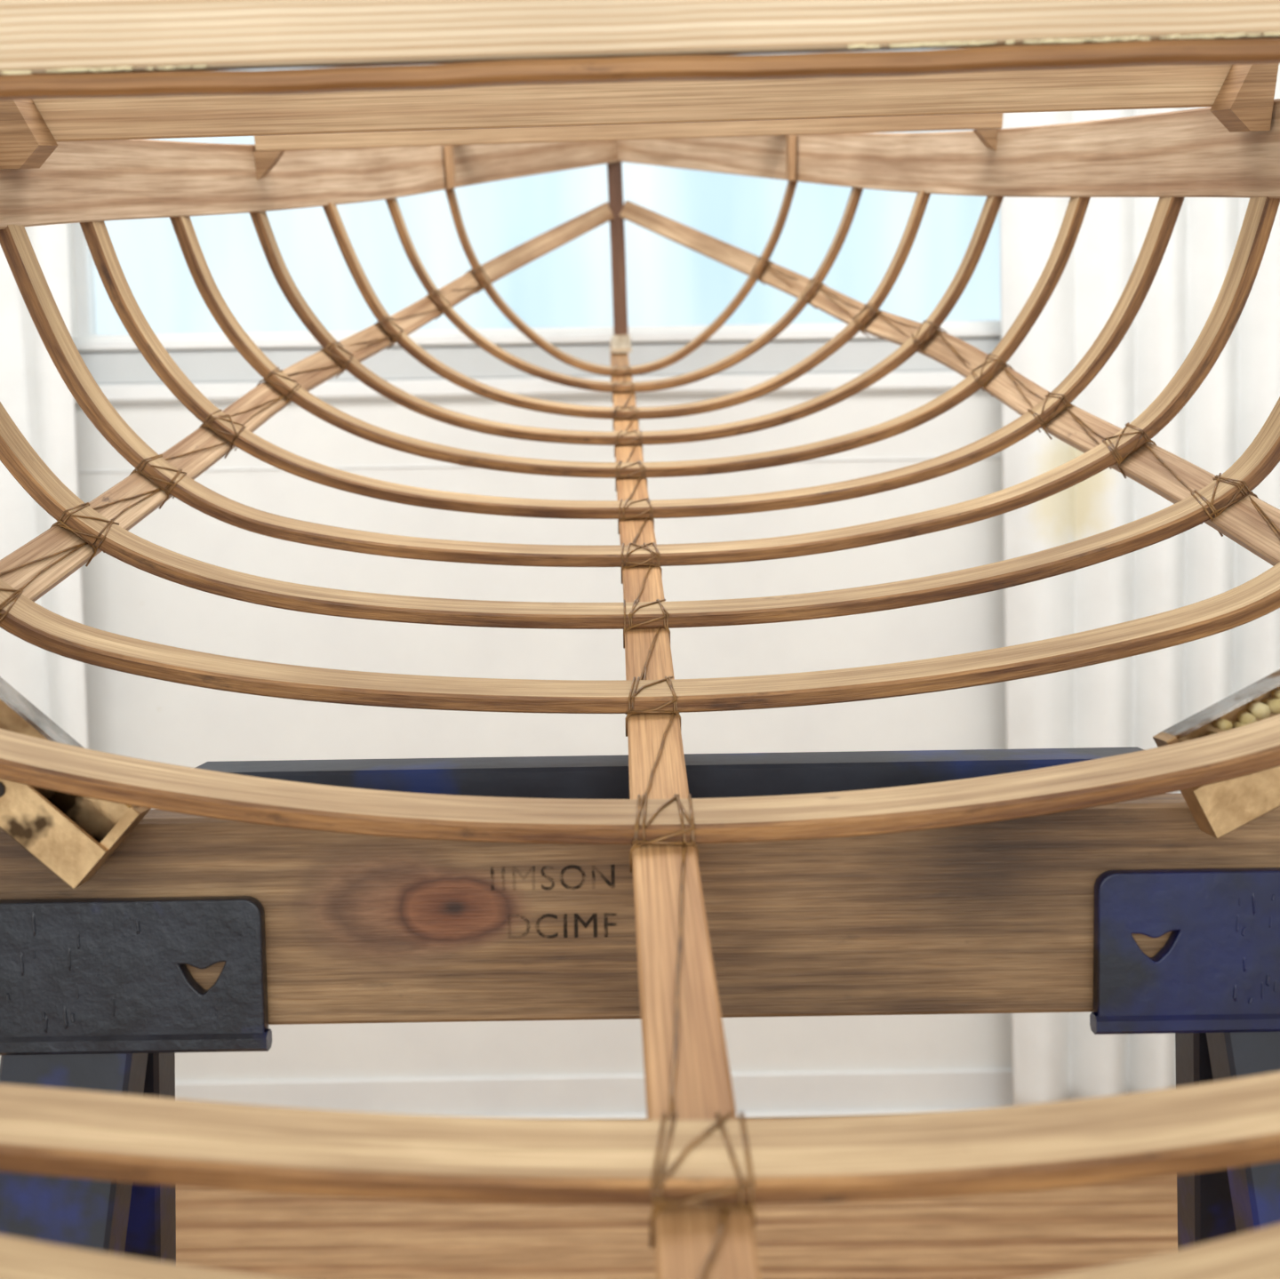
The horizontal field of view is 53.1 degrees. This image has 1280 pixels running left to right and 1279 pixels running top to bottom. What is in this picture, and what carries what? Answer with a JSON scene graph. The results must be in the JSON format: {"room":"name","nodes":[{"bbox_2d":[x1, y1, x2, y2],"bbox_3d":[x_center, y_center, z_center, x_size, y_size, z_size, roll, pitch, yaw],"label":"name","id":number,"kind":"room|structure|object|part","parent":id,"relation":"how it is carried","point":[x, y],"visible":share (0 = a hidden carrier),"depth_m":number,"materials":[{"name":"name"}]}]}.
{"room":"boat building workshop","nodes":[
{"label":"boat building workshop","id":0,"kind":"room"},
{"bbox_2d":[67,223,1012,1081],"bbox_3d":[-0.004,-0.280,3.369,3.800,3.112,0.120,-1,4,0],"label":"wall","id":1,"kind":"structure","parent":0,"point":[129,715],"depth_m":3.33,"materials":[{"name":"white paint"}]},
{"bbox_2d":[72,222,96,337],"bbox_3d":[-1.442,-1.193,3.298,0.030,0.835,0.050,-1,4,0],"label":"frame","id":2,"kind":"object","parent":1,"relation":"attached to","point":[84,279],"visible":0.19,"depth_m":3.30,"materials":[{"name":"white paint"}]},
{"bbox_2d":[74,371,982,404],"bbox_3d":[-0.206,-0.645,3.268,2.644,0.047,0.030,-1,4,0],"label":"apron moulding","id":3,"kind":"object","parent":1,"relation":"attached to","point":[902,380],"visible":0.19,"depth_m":3.25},
{"bbox_3d":[-0.206,-0.645,3.268,2.644,0.047,0.030,-1,4,0],"label":"moulding","id":4,"kind":"part","parent":3,"relation":"part of","materials":[{"name":"white paint"}]},
{"bbox_2d":[73,327,1000,352],"bbox_3d":[-0.208,-0.766,3.274,2.684,0.024,0.060,-1,4,0],"label":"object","id":5,"kind":"structure","parent":1,"relation":"attached to","point":[960,332],"depth_m":3.25,"materials":[{"name":"white paint"}]},
{"bbox_2d":[77,456,1002,472],"bbox_3d":[-0.007,-0.454,3.294,3.800,0.006,0.004,-1,4,0],"label":"trim","id":6,"kind":"structure","parent":1,"relation":"attached to","point":[990,457],"depth_m":3.29,"materials":[{"name":"white paint"}]},
{"bbox_2d":[88,320,1000,336],"bbox_3d":[-0.209,-0.802,3.327,2.424,0.012,0.050,-1,4,0],"label":"frame","id":7,"kind":"object","parent":1,"relation":"attached to","point":[996,321],"visible":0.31,"depth_m":3.30,"materials":[{"name":"white paint"}]},
{"bbox_2d":[175,1068,1013,1116],"bbox_3d":[0.019,1.217,3.406,3.800,0.120,0.014,-1,4,0],"label":"baseboard","id":8,"kind":"structure","parent":1,"relation":"attached to","point":[953,1089],"depth_m":3.40,"materials":[{"name":"white paint"}]},
{"bbox_2d":[477,1108,977,1119],"bbox_3d":[0.020,1.268,3.393,3.800,0.020,0.018,-1,4,0],"label":"trim","id":9,"kind":"structure","parent":1,"relation":"attached to","point":[846,1113],"depth_m":3.39,"materials":[{"name":"white paint"}]},
{"bbox_2d":[79,338,1000,384],"bbox_3d":[-0.207,-0.711,3.270,2.604,0.080,0.014,-1,4,0],"label":"window sill","id":10,"kind":"structure","parent":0,"point":[212,366],"depth_m":3.26,"materials":[{"name":"white paint"}]},
{"bbox_2d":[175,1175,1177,1278],"bbox_3d":[0.023,1.480,0.725,4.000,0.030,5.640,-1,4,0],"label":"floor","id":11,"kind":"structure","parent":0,"point":[1025,1235],"depth_m":2.82,"materials":[{"name":"brown wood"}]},
{"bbox_2d":[0,746,1279,1263],"bbox_3d":[0.012,0.772,0.986,1.700,1.346,0.498,-1,4,0],"label":"sawhorse","id":12,"kind":"object","parent":11,"relation":"on","point":[196,933],"visible":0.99,"depth_m":0.87,"materials":[{"name":"blue paint"}]},
{"bbox_3d":[-0.448,0.870,0.849,0.091,1.184,0.298,2,5,37],"label":"leg","id":13,"kind":"part","parent":12,"relation":"part of","materials":[{"name":"blue paint"}]},
{"bbox_3d":[-0.396,0.224,0.872,0.281,0.094,0.010,-1,4,0],"label":"bracket plate","id":14,"kind":"part","parent":12,"relation":"part of","materials":[{"name":"black metal"}]},
{"bbox_3d":[-0.448,0.842,1.101,0.094,1.204,0.346,-3,5,-28],"label":"leg","id":15,"kind":"part","parent":12,"relation":"part of","materials":[{"name":"blue paint"}]},
{"bbox_3d":[0.027,0.111,1.015,0.756,0.032,0.060,-1,4,0],"label":"painted rail","id":16,"kind":"part","parent":12,"relation":"part of","materials":[{"name":"blue paint"}]},
{"bbox_3d":[0.433,0.206,0.871,0.246,0.100,0.010,-1,4,0],"label":"bracket plate","id":17,"kind":"part","parent":12,"relation":"part of","materials":[{"name":"metal"}]},
{"bbox_3d":[0.518,0.826,1.101,0.094,1.206,0.346,1,5,28],"label":"leg","id":18,"kind":"part","parent":12,"relation":"part of","materials":[{"name":"blue paint"}]},
{"bbox_3d":[0.518,0.854,0.849,0.091,1.186,0.298,-4,5,-37],"label":"leg","id":19,"kind":"part","parent":12,"relation":"part of","materials":[{"name":"blue paint"}]},
{"bbox_3d":[-1.951,-0.057,0.615,0.100,3.112,5.640,-1,4,0],"label":"wall","id":20,"kind":"structure","parent":0,"visible":0},
{"bbox_2d":[0,223,87,1062],"bbox_3d":[-1.619,-0.206,3.175,0.476,2.982,0.084,-1,4,0],"label":"curtain","id":21,"kind":"object","parent":20,"relation":"hanging from","point":[34,394],"visible":0.2,"depth_m":3.15,"materials":[{"name":"white fabric"}]},
{"bbox_3d":[1.948,-0.118,0.615,0.100,3.112,5.640,-1,4,0],"label":"wall","id":22,"kind":"structure","parent":0,"visible":0},
{"bbox_2d":[1000,63,1279,1105],"bbox_3d":[1.365,-0.252,3.172,0.966,2.982,0.104,-1,4,0],"label":"curtain","id":23,"kind":"object","parent":22,"relation":"hanging from","point":[1125,702],"visible":0.35,"depth_m":3.15,"materials":[{"name":"white fabric"}]},
{"label":"outside","id":24,"kind":"structure","parent":0,"visible":0},
{"bbox_2d":[0,0,1279,1278],"bbox_3d":[-0.010,-0.278,1.233,1.382,1.561,3.787,-1,4,-1],"label":"frame","id":25,"kind":"object","parent":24,"point":[519,88],"visible":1,"depth_m":0.99,"materials":[{"name":"brown wood"}]},
{"bbox_2d":[0,676,151,888],"bbox_3d":[-0.428,0.064,0.837,0.205,0.197,0.028,-1,4,0],"label":"wooden box","id":26,"kind":"object","parent":25,"relation":"attached to","point":[73,836],"visible":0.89,"depth_m":0.83,"materials":[{"name":"wood"}]},
{"bbox_3d":[-0.393,0.108,0.841,0.136,0.108,0.026,-1,4,0],"label":"foot plate","id":27,"kind":"part","parent":26,"relation":"part of","materials":[{"name":"beige wood"}]},
{"bbox_3d":[-0.053,-0.936,2.987,0.037,0.495,0.055,-2,21,0],"label":"stem post","id":28,"kind":"part","parent":25,"relation":"part of","materials":[{"name":"brown wood"}]},
{"bbox_2d":[1152,669,1279,839],"bbox_3d":[0.449,0.048,0.837,0.217,0.160,0.028,-1,4,0],"label":"wooden box","id":29,"kind":"object","parent":25,"relation":"attached to","point":[1218,809],"visible":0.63,"depth_m":0.83,"materials":[{"name":"wood"}]},
{"bbox_3d":[0.413,0.083,0.840,0.143,0.090,0.026,-1,4,0],"label":"foot plate","id":30,"kind":"part","parent":29,"relation":"part of","materials":[{"name":"beige wood"}]}
]}

